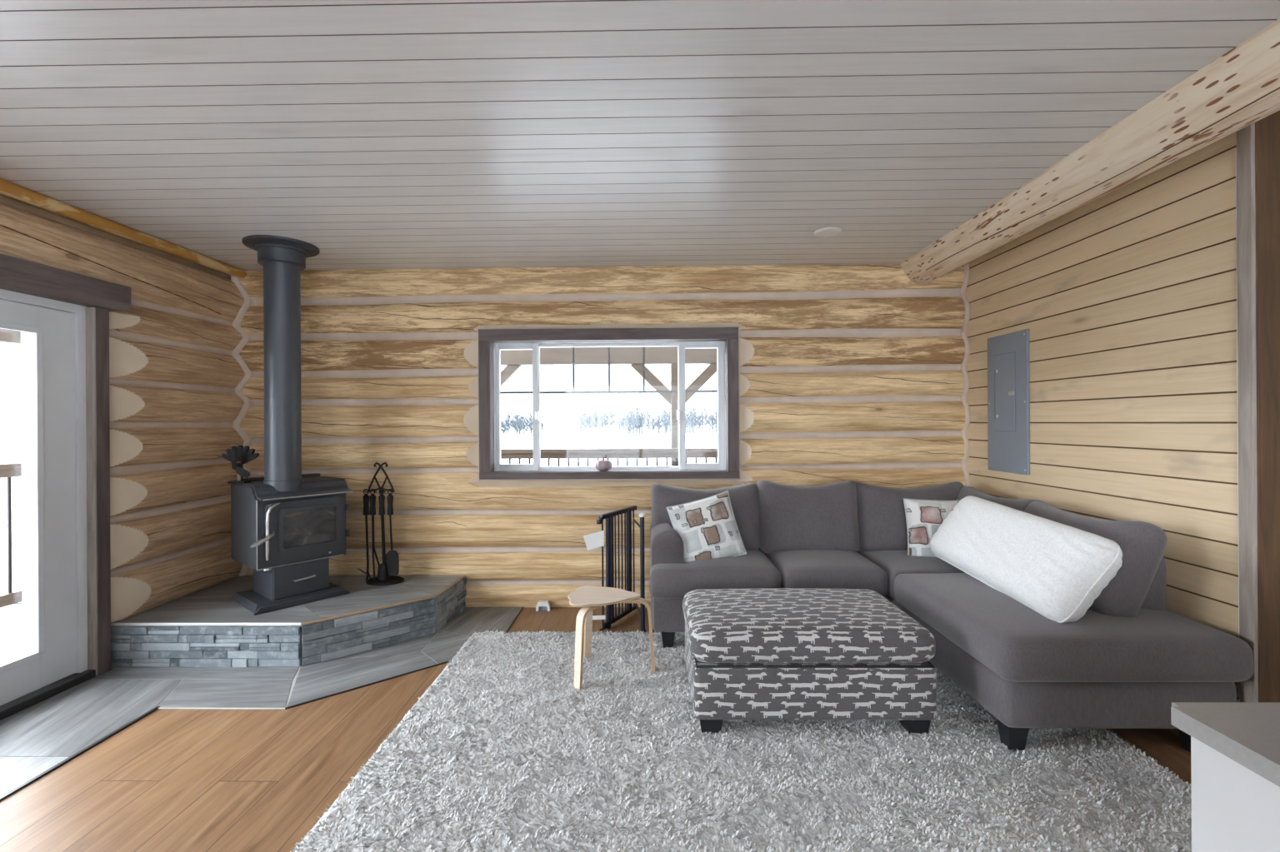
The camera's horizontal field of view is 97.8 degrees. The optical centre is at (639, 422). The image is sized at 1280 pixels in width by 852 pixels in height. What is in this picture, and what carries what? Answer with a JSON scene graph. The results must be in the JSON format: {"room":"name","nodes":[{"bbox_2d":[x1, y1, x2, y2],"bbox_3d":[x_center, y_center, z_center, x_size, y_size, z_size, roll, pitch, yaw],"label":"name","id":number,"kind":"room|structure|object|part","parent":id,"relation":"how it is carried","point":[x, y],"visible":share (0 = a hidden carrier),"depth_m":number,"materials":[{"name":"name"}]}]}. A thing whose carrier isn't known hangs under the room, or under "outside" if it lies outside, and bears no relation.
{"room":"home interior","nodes":[
{"label":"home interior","id":0,"kind":"room"},
{"bbox_2d":[0,194,244,623],"bbox_3d":[-3.248,0.112,0.599,0.286,2.945,7.900,0,0,1],"label":"wall","id":1,"kind":"structure","parent":0,"point":[174,374],"depth_m":3.60,"materials":[{"name":"beige wood"}]},
{"bbox_2d":[0,253,130,720],"bbox_3d":[-3.178,0.317,2.065,0.260,2.245,2.535,0,0,1],"label":"door","id":2,"kind":"structure","parent":1,"relation":"in","point":[62,317],"depth_m":3.02,"materials":[{"name":"white paint"}]},
{"bbox_3d":[-3.204,0.382,2.632,0.150,2.075,1.048,0,0,1],"label":"frame","id":3,"kind":"part","parent":2,"relation":"part of","materials":[{"name":"white paint"}]},
{"bbox_3d":[-3.125,0.389,3.197,0.110,2.100,0.080,0,0,1],"label":"casing","id":4,"kind":"part","parent":2,"relation":"part of","materials":[{"name":"wood"}]},
{"bbox_2d":[0,178,246,279],"bbox_3d":[-3.126,-1.144,0.477,0.077,0.074,7.660,0,0,1],"label":"trim","id":5,"kind":"structure","parent":1,"relation":"attached to","point":[9,189],"depth_m":3.21,"materials":[{"name":"orange wood"}]},
{"bbox_2d":[0,606,1191,851],"bbox_3d":[0.866,1.441,0.487,8.300,0.068,7.800,0,0,1],"label":"floor","id":6,"kind":"structure","parent":0,"point":[172,759],"depth_m":2.46,"materials":[{"name":"brown wood"}]},
{"bbox_2d":[110,575,466,667],"bbox_3d":[-2.233,1.303,3.784,1.787,0.256,1.060,0,0,1],"label":"stone hearth","id":7,"kind":"object","parent":6,"relation":"on","point":[207,627],"visible":0.97,"depth_m":3.39,"materials":[{"name":"stone"}]},
{"bbox_2d":[230,473,353,615],"bbox_3d":[-2.364,0.776,3.772,0.664,0.800,0.646,0,0,39],"label":"wood stove","id":8,"kind":"object","parent":7,"relation":"on","point":[288,540],"visible":0.98,"depth_m":3.65,"materials":[{"name":"black metal"}]},
{"bbox_2d":[221,445,259,484],"bbox_3d":[-2.661,0.276,3.696,0.224,0.250,0.112,0,0,-7],"label":"fan","id":9,"kind":"object","parent":8,"relation":"on","point":[239,456],"visible":1,"depth_m":3.70,"materials":[{"name":"black metal"}]},
{"bbox_3d":[-2.665,0.227,3.651,0.053,0.101,0.009,0,0,12],"label":"blade","id":10,"kind":"part","parent":9,"relation":"part of","materials":[{"name":"black metal"}]},
{"bbox_3d":[-2.659,0.288,3.678,0.041,0.040,0.058,0,0,-7],"label":"motor","id":11,"kind":"part","parent":9,"relation":"part of","materials":[{"name":"black metal"}]},
{"bbox_3d":[-2.606,0.324,3.657,0.095,0.076,0.020,0,0,-7],"label":"blade","id":12,"kind":"part","parent":9,"relation":"part of","materials":[{"name":"black metal"}]},
{"bbox_3d":[-2.291,0.715,3.421,0.055,0.065,0.211,0,0,1],"label":"handle","id":13,"kind":"part","parent":8,"relation":"part of","materials":[{"name":"metal"}]},
{"bbox_3d":[-2.309,0.685,3.515,0.021,0.353,0.082,0,0,39],"label":"edge trim","id":14,"kind":"part","parent":8,"relation":"part of","materials":[{"name":"metal"}]},
{"bbox_2d":[241,235,319,491],"bbox_3d":[-2.383,-0.366,3.724,0.436,1.630,0.436,0,0,1],"label":"pipe","id":15,"kind":"object","parent":8,"relation":"on","point":[282,259],"visible":0.98,"depth_m":3.63,"materials":[{"name":"black metal"}]},
{"bbox_3d":[-2.365,1.158,3.774,0.495,0.036,0.560,0,0,39],"label":"plate","id":16,"kind":"part","parent":8,"relation":"part of","materials":[{"name":"black metal"}]},
{"bbox_3d":[-2.223,1.023,3.672,0.014,0.200,0.330,0,0,39],"label":"ash drawer","id":17,"kind":"part","parent":8,"relation":"part of","materials":[{"name":"black metal"}]},
{"bbox_3d":[-2.204,0.690,3.681,0.028,0.370,0.460,0,0,39],"label":"door","id":18,"kind":"part","parent":8,"relation":"part of","materials":[{"name":"black metal"}]},
{"bbox_3d":[-2.203,1.021,3.665,0.031,0.019,0.136,0,0,39],"label":"handle","id":19,"kind":"part","parent":8,"relation":"part of","materials":[{"name":"metal"}]},
{"bbox_3d":[-2.177,0.688,3.686,0.009,0.281,0.372,0,0,39],"label":"glass frame","id":20,"kind":"part","parent":8,"relation":"part of","materials":[{"name":"black metal"}]},
{"bbox_3d":[-2.188,0.688,3.697,0.004,0.239,0.329,0,0,39],"label":"glass","id":21,"kind":"part","parent":8,"relation":"part of","materials":[{"name":"black glass"}]},
{"bbox_2d":[365,462,404,585],"bbox_3d":[-1.879,0.732,4.114,0.270,0.883,0.202,0,0,1],"label":"stand","id":22,"kind":"object","parent":7,"relation":"on","point":[392,580],"visible":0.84,"depth_m":4.11,"materials":[{"name":"black metal"}]},
{"bbox_2d":[357,489,370,580],"bbox_3d":[-2.010,0.815,4.069,0.096,0.666,0.044,0,0,1],"label":"fireplace poker","id":23,"kind":"object","parent":22,"relation":"hanging from","point":[366,497],"visible":1,"depth_m":4.06,"materials":[{"name":"black metal"}]},
{"bbox_2d":[369,489,379,579],"bbox_3d":[-1.934,0.810,4.066,0.064,0.657,0.044,0,0,1],"label":"tongs","id":24,"kind":"object","parent":22,"relation":"hanging from","point":[372,497],"visible":0.99,"depth_m":4.06,"materials":[{"name":"black metal"}]},
{"bbox_3d":[-1.938,0.906,4.057,0.029,0.465,0.015,0,0,31],"label":"arm","id":25,"kind":"part","parent":24,"relation":"part of","materials":[{"name":"black metal"}]},
{"bbox_3d":[-1.926,0.906,4.076,0.050,0.466,0.014,0,0,-14],"label":"arm","id":26,"kind":"part","parent":24,"relation":"part of","materials":[{"name":"black metal"}]},
{"bbox_3d":[-1.895,0.817,4.114,0.047,0.689,0.024,0,0,1],"label":"post","id":27,"kind":"part","parent":22,"relation":"part of","materials":[{"name":"black metal"}]},
{"bbox_2d":[378,489,388,580],"bbox_3d":[-1.868,0.812,4.063,0.068,0.662,0.068,0,0,1],"label":"brush","id":28,"kind":"object","parent":22,"relation":"hanging from","point":[383,576],"visible":1,"depth_m":4.05,"materials":[{"name":"black metal"}]},
{"bbox_2d":[383,489,399,575],"bbox_3d":[-1.810,0.799,4.066,0.113,0.637,0.044,0,0,1],"label":"shovel","id":29,"kind":"object","parent":22,"relation":"hanging from","point":[391,559],"visible":1,"depth_m":4.06,"materials":[{"name":"black metal"}]},
{"bbox_3d":[-1.808,1.025,4.060,0.113,0.185,0.021,0,0,1],"label":"blade","id":30,"kind":"part","parent":29,"relation":"part of","materials":[{"name":"black metal"}]},
{"bbox_2d":[535,600,550,611],"bbox_3d":[-0.734,1.390,4.239,0.104,0.068,0.045,0,0,1],"label":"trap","id":31,"kind":"object","parent":6,"relation":"on","point":[542,605],"visible":1,"depth_m":4.22,"materials":[{"name":"white plastic"}]},
{"bbox_2d":[583,505,645,632],"bbox_3d":[-0.089,1.018,3.928,0.376,0.807,0.542,0,0,28],"label":"safety gate","id":32,"kind":"object","parent":6,"relation":"on","point":[593,541],"visible":0.99,"depth_m":3.89,"materials":[{"name":"black metal"}]},
{"bbox_3d":[-0.274,0.667,3.766,0.039,0.040,0.040,0,0,28],"label":"pressure knob","id":33,"kind":"part","parent":32,"relation":"part of","materials":[{"name":"black plastic"}]},
{"bbox_3d":[-0.219,1.036,3.862,0.034,0.770,0.034,0,0,28],"label":"frame post","id":34,"kind":"part","parent":32,"relation":"part of","materials":[{"name":"black metal"}]},
{"bbox_3d":[-0.196,1.021,3.906,0.026,0.740,0.025,0,0,28],"label":"frame post","id":35,"kind":"part","parent":32,"relation":"part of","materials":[{"name":"black metal"}]},
{"bbox_3d":[-0.151,0.641,3.992,0.032,0.030,0.486,0,0,28],"label":"rail","id":36,"kind":"part","parent":32,"relation":"part of","materials":[{"name":"black metal"}]},
{"bbox_3d":[-0.137,1.385,4.010,0.028,0.028,0.446,0,0,28],"label":"rail","id":37,"kind":"part","parent":32,"relation":"part of","materials":[{"name":"black metal"}]},
{"bbox_3d":[-0.077,1.020,4.124,0.034,0.740,0.034,0,0,28],"label":"frame post","id":38,"kind":"part","parent":32,"relation":"part of","materials":[{"name":"black metal"}]},
{"bbox_3d":[0.017,1.027,3.775,0.030,0.785,0.030,0,0,28],"label":"hinged post","id":39,"kind":"part","parent":32,"relation":"part of","materials":[{"name":"black metal"}]},
{"bbox_2d":[290,630,1191,851],"bbox_3d":[0.489,1.396,2.439,3.280,0.039,2.617,0,0,1],"label":"area rug","id":40,"kind":"object","parent":6,"relation":"on","point":[502,752],"visible":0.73,"depth_m":2.18,"materials":[{"name":"grey carpet"}]},
{"bbox_2d":[568,585,654,689],"bbox_3d":[-0.201,1.185,3.193,0.488,0.434,0.382,0,0,-26],"label":"stool","id":41,"kind":"object","parent":40,"relation":"on","point":[590,598],"visible":1,"depth_m":3.11,"materials":[{"name":"brown wood"}]},
{"bbox_3d":[-0.261,1.198,3.258,0.045,0.409,0.208,0,0,-34],"label":"leg","id":42,"kind":"part","parent":41,"relation":"part of","materials":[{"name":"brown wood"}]},
{"bbox_3d":[-0.272,1.198,3.020,0.160,0.409,0.195,0,0,1],"label":"leg","id":43,"kind":"part","parent":41,"relation":"part of","materials":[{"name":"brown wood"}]},
{"bbox_3d":[-0.203,0.977,3.144,0.403,0.016,0.350,0,0,1],"label":"seat","id":44,"kind":"part","parent":41,"relation":"part of","materials":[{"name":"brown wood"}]},
{"bbox_3d":[-0.020,1.197,3.143,0.208,0.409,0.045,0,0,-1],"label":"leg","id":45,"kind":"part","parent":41,"relation":"part of","materials":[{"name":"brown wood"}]},
{"bbox_2d":[682,588,936,734],"bbox_3d":[0.786,1.147,2.816,1.108,0.498,0.693,0,0,1],"label":"storage ottoman","id":46,"kind":"object","parent":40,"relation":"on","point":[756,653],"visible":1,"depth_m":2.49,"materials":[{"name":"fabric"}]},
{"bbox_3d":[0.321,1.364,2.556,0.105,0.070,0.105,0,0,1],"label":"leg","id":47,"kind":"part","parent":46,"relation":"part of","materials":[{"name":"black wood"}]},
{"bbox_3d":[0.786,0.994,2.816,1.108,0.192,0.693,0,0,1],"label":"lid","id":48,"kind":"part","parent":46,"relation":"part of","materials":[{"name":"fabric"}]},
{"bbox_3d":[1.246,1.359,2.542,0.105,0.070,0.105,0,0,1],"label":"leg","id":49,"kind":"part","parent":46,"relation":"part of","materials":[{"name":"black wood"}]},
{"bbox_2d":[649,480,1253,753],"bbox_3d":[1.279,0.909,3.227,2.446,1.008,1.948,0,0,1],"label":"sectional sofa","id":50,"kind":"object","parent":6,"relation":"on","point":[1123,664],"visible":0.67,"depth_m":2.58,"materials":[{"name":"grey fabric"}]},
{"bbox_3d":[0.178,0.989,3.850,0.210,0.599,0.595,0,0,1],"label":"arm","id":51,"kind":"part","parent":50,"relation":"part of"},
{"bbox_3d":[0.175,1.342,3.498,0.088,0.116,0.088,0,0,1],"label":"leg","id":52,"kind":"part","parent":50,"relation":"part of","materials":[{"name":"black wood"}]},
{"bbox_2d":[650,483,759,550],"bbox_3d":[0.461,0.672,3.953,0.767,0.490,0.274,0,0,1],"label":"cushion","id":53,"kind":"object","parent":50,"relation":"on","point":[744,499],"depth_m":3.87,"materials":[{"name":"grey fabric"}]},
{"bbox_2d":[666,490,746,563],"bbox_3d":[0.434,0.705,3.654,0.512,0.508,0.187,0,0,-4],"label":"throw pillow","id":54,"kind":"object","parent":50,"relation":"on","point":[707,528],"visible":0.84,"depth_m":3.60,"materials":[{"name":"white fabric"}]},
{"bbox_2d":[649,549,780,599],"bbox_3d":[0.466,0.973,3.706,0.806,0.218,0.655,0,0,1],"label":"seat cushion","id":55,"kind":"object","parent":50,"relation":"on","point":[670,578],"depth_m":3.39,"materials":[{"name":"grey fabric"}]},
{"bbox_2d":[756,480,859,554],"bbox_3d":[1.174,0.659,3.917,0.694,0.507,0.276,0,0,1],"label":"cushion","id":56,"kind":"object","parent":50,"relation":"on","point":[824,517],"depth_m":3.81,"materials":[{"name":"grey fabric"}]},
{"bbox_2d":[763,550,887,597],"bbox_3d":[1.193,0.969,3.695,0.640,0.218,0.655,0,0,1],"label":"seat cushion","id":57,"kind":"object","parent":50,"relation":"on","point":[823,569],"depth_m":3.40,"materials":[{"name":"grey fabric"}]},
{"bbox_2d":[855,481,964,551],"bbox_3d":[1.897,0.664,3.941,0.784,0.489,0.274,0,0,1],"label":"cushion","id":58,"kind":"object","parent":50,"relation":"on","point":[880,511],"depth_m":3.85,"materials":[{"name":"grey fabric"}]},
{"bbox_2d":[856,550,965,599],"bbox_3d":[1.929,0.971,3.659,0.824,0.205,0.705,0,0,1],"label":"seat cushion","id":59,"kind":"object","parent":50,"relation":"on","point":[894,562],"depth_m":3.48,"materials":[{"name":"grey fabric"}]},
{"bbox_2d":[903,499,960,557],"bbox_3d":[1.989,0.703,3.671,0.455,0.395,0.199,0,0,18],"label":"throw pillow","id":60,"kind":"object","parent":50,"relation":"on","point":[923,517],"visible":0.41,"depth_m":3.66,"materials":[{"name":"white fabric"}]},
{"bbox_3d":[1.276,0.842,3.401,2.400,0.540,1.600,0,0,1],"label":"frame","id":61,"kind":"part","parent":50,"relation":"part of","materials":[{"name":"grey fabric"}]},
{"bbox_2d":[955,486,1044,511],"bbox_3d":[2.235,0.674,3.567,0.337,0.460,0.772,0,0,1],"label":"cushion","id":62,"kind":"object","parent":50,"relation":"on","point":[1021,505],"depth_m":3.49,"materials":[{"name":"grey fabric"}]},
{"bbox_3d":[1.599,1.333,2.397,0.088,0.116,0.088,0,0,1],"label":"leg","id":63,"kind":"part","parent":50,"relation":"part of","materials":[{"name":"black wood"}]},
{"bbox_2d":[930,495,1122,623],"bbox_3d":[1.955,0.673,2.956,0.392,0.449,1.170,0,0,3],"label":"pillow","id":64,"kind":"object","parent":50,"relation":"on","point":[1057,571],"visible":0.99,"depth_m":2.62,"materials":[{"name":"white fabric"}]},
{"bbox_2d":[894,573,1253,682],"bbox_3d":[1.987,0.957,2.774,1.016,0.213,1.063,0,0,1],"label":"seat cushion","id":65,"kind":"object","parent":50,"relation":"on","point":[1149,643],"depth_m":2.31,"materials":[{"name":"grey fabric"}]},
{"bbox_2d":[1024,501,1167,617],"bbox_3d":[2.204,0.674,2.837,0.338,0.460,0.752,0,0,1],"label":"cushion","id":66,"kind":"object","parent":50,"relation":"on","point":[1132,592],"depth_m":2.48,"materials":[{"name":"grey fabric"}]},
{"bbox_3d":[2.374,1.338,2.385,0.088,0.135,0.088,0,0,1],"label":"leg","id":67,"kind":"part","parent":50,"relation":"part of","materials":[{"name":"black wood"}]},
{"bbox_2d":[1170,702,1279,851],"bbox_3d":[1.570,0.955,0.185,1.278,0.912,1.616,0,0,1],"label":"kitchen island","id":68,"kind":"object","parent":6,"relation":"on","point":[1235,747],"depth_m":0.92,"materials":[{"name":"white stone"}]},
{"bbox_2d":[1170,702,1279,787],"bbox_3d":[1.567,0.515,0.185,1.278,0.032,1.616,0,0,1],"label":"countertop","id":69,"kind":"structure","parent":68,"relation":"on","point":[1247,734],"depth_m":0.92,"materials":[{"name":"grey stone"}]},
{"bbox_2d":[230,263,970,607],"bbox_3d":[-0.334,0.072,4.377,6.000,2.900,0.316,0,0,1],"label":"wall","id":70,"kind":"structure","parent":0,"point":[857,373],"depth_m":4.28,"materials":[{"name":"beige wood"}]},
{"bbox_2d":[477,326,739,480],"bbox_3d":[-0.239,-0.145,4.372,2.007,1.173,0.245,0,0,1],"label":"window","id":71,"kind":"structure","parent":70,"relation":"in","point":[491,342],"depth_m":4.27,"materials":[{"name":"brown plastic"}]},
{"bbox_3d":[-1.187,-0.122,4.321,0.089,1.006,0.115,0,0,1],"label":"casing","id":72,"kind":"part","parent":71,"relation":"part of","materials":[{"name":"brown wood"}]},
{"bbox_2d":[500,391,532,394],"bbox_3d":[-0.981,-0.241,4.455,0.272,0.015,0.008,0,0,1],"label":"grille","id":73,"kind":"object","parent":71,"relation":"attached to","point":[502,392],"depth_m":4.45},
{"bbox_3d":[-0.974,-0.123,4.440,0.334,1.006,0.050,0,0,1],"label":"sash","id":74,"kind":"part","parent":71,"relation":"part of","materials":[{"name":"white plastic"}]},
{"bbox_2d":[595,455,612,470],"bbox_3d":[-0.282,0.316,4.350,0.132,0.119,0.132,0,0,1],"label":"pumpkin","id":75,"kind":"object","parent":71,"relation":"on","point":[601,465],"visible":1,"depth_m":4.30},
{"bbox_3d":[-0.248,-0.128,4.459,1.117,1.006,0.050,0,0,1],"label":"fixed frame","id":76,"kind":"part","parent":71,"relation":"part of","materials":[{"name":"white plastic"}]},
{"bbox_2d":[540,346,678,394],"bbox_3d":[-0.250,-0.424,4.474,1.112,0.373,0.008,0,0,1],"label":"grille","id":77,"kind":"object","parent":71,"relation":"attached to","point":[628,392],"depth_m":4.47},
{"bbox_3d":[-0.237,0.402,4.307,1.983,0.054,0.115,0,0,1],"label":"casing sill","id":78,"kind":"part","parent":71,"relation":"part of","materials":[{"name":"brown wood"}]},
{"bbox_2d":[685,390,717,392],"bbox_3d":[0.485,-0.249,4.433,0.260,0.015,0.008,0,0,1],"label":"grille","id":79,"kind":"object","parent":71,"relation":"attached to","point":[685,391],"depth_m":4.43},
{"bbox_3d":[0.488,-0.132,4.418,0.359,1.006,0.050,0,0,1],"label":"sash","id":80,"kind":"part","parent":71,"relation":"part of","materials":[{"name":"white plastic"}]},
{"bbox_3d":[0.708,-0.133,4.292,0.086,1.006,0.115,0,0,1],"label":"casing","id":81,"kind":"part","parent":71,"relation":"part of","materials":[{"name":"brown wood"}]},
{"bbox_2d":[0,0,1279,270],"bbox_3d":[0.850,-1.290,0.487,8.500,0.180,8.000,0,0,1],"label":"ceiling","id":82,"kind":"structure","parent":0,"point":[370,134],"depth_m":2.15,"materials":[{"name":"white wood"}]},
{"bbox_2d":[814,227,841,237],"bbox_3d":[1.180,-1.196,3.513,0.164,0.012,0.164,0,0,1],"label":"ceiling disc","id":83,"kind":"object","parent":82,"relation":"attached to","point":[827,232],"visible":1,"depth_m":3.49,"materials":[{"name":"white plastic"}]},
{"bbox_2d":[900,18,1279,284],"bbox_3d":[2.037,-1.144,0.412,0.421,0.267,7.685,0,0,1],"label":"log beam","id":84,"kind":"structure","parent":82,"relation":"attached to","point":[1240,88],"depth_m":2.24,"materials":[{"name":"beige wood"}]},
{"bbox_2d":[965,131,1239,703],"bbox_3d":[2.566,0.085,3.348,0.142,2.740,2.032,0,0,-1],"label":"wall","id":85,"kind":"structure","parent":0,"point":[1126,298],"depth_m":2.79,"materials":[{"name":"beige wood"}]},
{"bbox_2d":[987,329,1029,474],"bbox_3d":[2.476,-0.132,3.768,0.028,0.935,0.400,0,0,-1],"label":"breaker panel","id":86,"kind":"object","parent":85,"relation":"attached to","point":[1008,377],"visible":1,"depth_m":3.73,"materials":[{"name":"grey metal"}]},
{"bbox_3d":[2.470,-0.205,3.783,0.005,0.520,0.210,0,0,-1],"label":"door","id":87,"kind":"part","parent":86,"relation":"part of","materials":[{"name":"grey metal"}]},
{"bbox_2d":[1235,110,1279,703],"bbox_3d":[2.911,0.080,2.294,0.848,2.745,0.075,0,0,1],"label":"trim","id":88,"kind":"structure","parent":85,"relation":"attached to","point":[1257,151],"depth_m":2.26,"materials":[{"name":"brown wood"}]},
{"bbox_3d":[-0.653,1.836,2.385,9.400,0.675,8.750,0,0,1],"label":"skirt","id":89,"kind":"object","parent":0,"visible":0},
{"bbox_2d":[0,601,22,663],"bbox_3d":[-0.656,1.490,2.385,9.400,0.012,8.750,0,0,1],"label":"deck","id":90,"kind":"object","parent":89,"relation":"on","point":[11,617],"visible":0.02,"depth_m":4.02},
{"bbox_2d":[0,462,22,608],"bbox_3d":[-5.058,0.888,2.476,0.120,1.125,7.800,0,0,1],"label":"deck railing","id":91,"kind":"object","parent":90,"relation":"on","point":[9,471],"visible":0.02,"depth_m":4.45,"materials":[{"name":"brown wood"}]},
{"bbox_3d":[-5.061,0.380,2.476,0.120,0.110,7.800,0,0,1],"label":"rail","id":92,"kind":"part","parent":91,"relation":"part of","materials":[{"name":"brown wood"}]},
{"bbox_3d":[-5.055,1.405,2.476,0.044,0.090,7.800,0,0,1],"label":"rail","id":93,"kind":"part","parent":91,"relation":"part of","materials":[{"name":"brown wood"}]},
{"bbox_2d":[500,365,521,388],"bbox_3d":[-1.921,0.382,6.529,1.064,2.219,0.140,0,0,1],"label":"brace","id":94,"kind":"object","parent":90,"relation":"on","point":[509,371],"visible":0.12,"depth_m":6.47,"materials":[{"name":"beige wood"}]},
{"bbox_2d":[500,448,717,466],"bbox_3d":[-0.650,0.861,6.370,8.500,1.125,0.120,0,0,1],"label":"deck railing","id":95,"kind":"object","parent":90,"relation":"on","point":[647,453],"visible":0.12,"depth_m":6.34,"materials":[{"name":"brown wood"}]},
{"bbox_3d":[-0.653,0.354,6.370,8.500,0.110,0.120,0,0,1],"label":"rail","id":96,"kind":"part","parent":95,"relation":"part of","materials":[{"name":"brown wood"}]},
{"bbox_2d":[630,363,717,465],"bbox_3d":[0.434,0.368,6.494,1.064,2.219,0.140,0,0,1],"label":"porch post","id":97,"kind":"object","parent":90,"relation":"on","point":[672,398],"visible":0.48,"depth_m":6.43,"materials":[{"name":"brown wood"}]},
{"bbox_3d":[0.434,0.397,6.494,0.140,2.160,0.140,0,0,1],"label":"post","id":98,"kind":"part","parent":97,"relation":"part of","materials":[{"name":"wood"}]},
{"bbox_3d":[-4.912,0.400,6.343,0.602,2.219,0.602,0,0,1],"label":"porch post","id":99,"kind":"object","parent":90,"relation":"on","visible":0},
{"bbox_2d":[0,328,20,345],"bbox_3d":[-5.211,-0.769,2.288,0.140,0.240,8.420,0,0,1],"label":"beam","id":100,"kind":"structure","parent":99,"relation":"on","point":[7,337],"depth_m":4.54,"materials":[{"name":"beige wood"}]},
{"bbox_2d":[500,346,716,365],"bbox_3d":[-0.558,-0.797,6.509,9.700,0.240,0.140,0,0,1],"label":"beam","id":101,"kind":"structure","parent":99,"relation":"on","point":[653,355],"depth_m":6.44,"materials":[{"name":"beige wood"}]},
{"label":"outside","id":102,"kind":"structure","parent":0,"visible":0},
{"bbox_2d":[0,425,717,594],"bbox_3d":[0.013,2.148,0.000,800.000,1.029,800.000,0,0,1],"label":"ground","id":103,"kind":"structure","parent":102,"point":[10,440],"depth_m":47.87,"materials":[{"name":"white snow"}]},
{"bbox_2d":[500,413,544,434],"bbox_3d":[-27.874,0.245,120.645,12.955,5.221,21.894,0,0,1],"label":"tree line","id":104,"kind":"object","parent":103,"relation":"on","point":[517,426],"visible":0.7,"depth_m":117.46,"materials":[{"name":"plant"}]},
{"bbox_2d":[585,428,614,436],"bbox_3d":[-7.097,1.713,100.117,5.000,1.600,4.600,0,0,1],"label":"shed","id":105,"kind":"object","parent":103,"relation":"on","point":[590,432],"visible":0.92,"depth_m":98.14,"materials":[{"name":"white"}]},
{"bbox_2d":[575,405,717,434],"bbox_3d":[3.785,-0.516,118.033,35.177,6.351,22.830,0,0,1],"label":"tree line","id":106,"kind":"object","parent":103,"relation":"on","point":[637,422],"visible":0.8,"depth_m":115.21,"materials":[{"name":"plant"}]}
]}

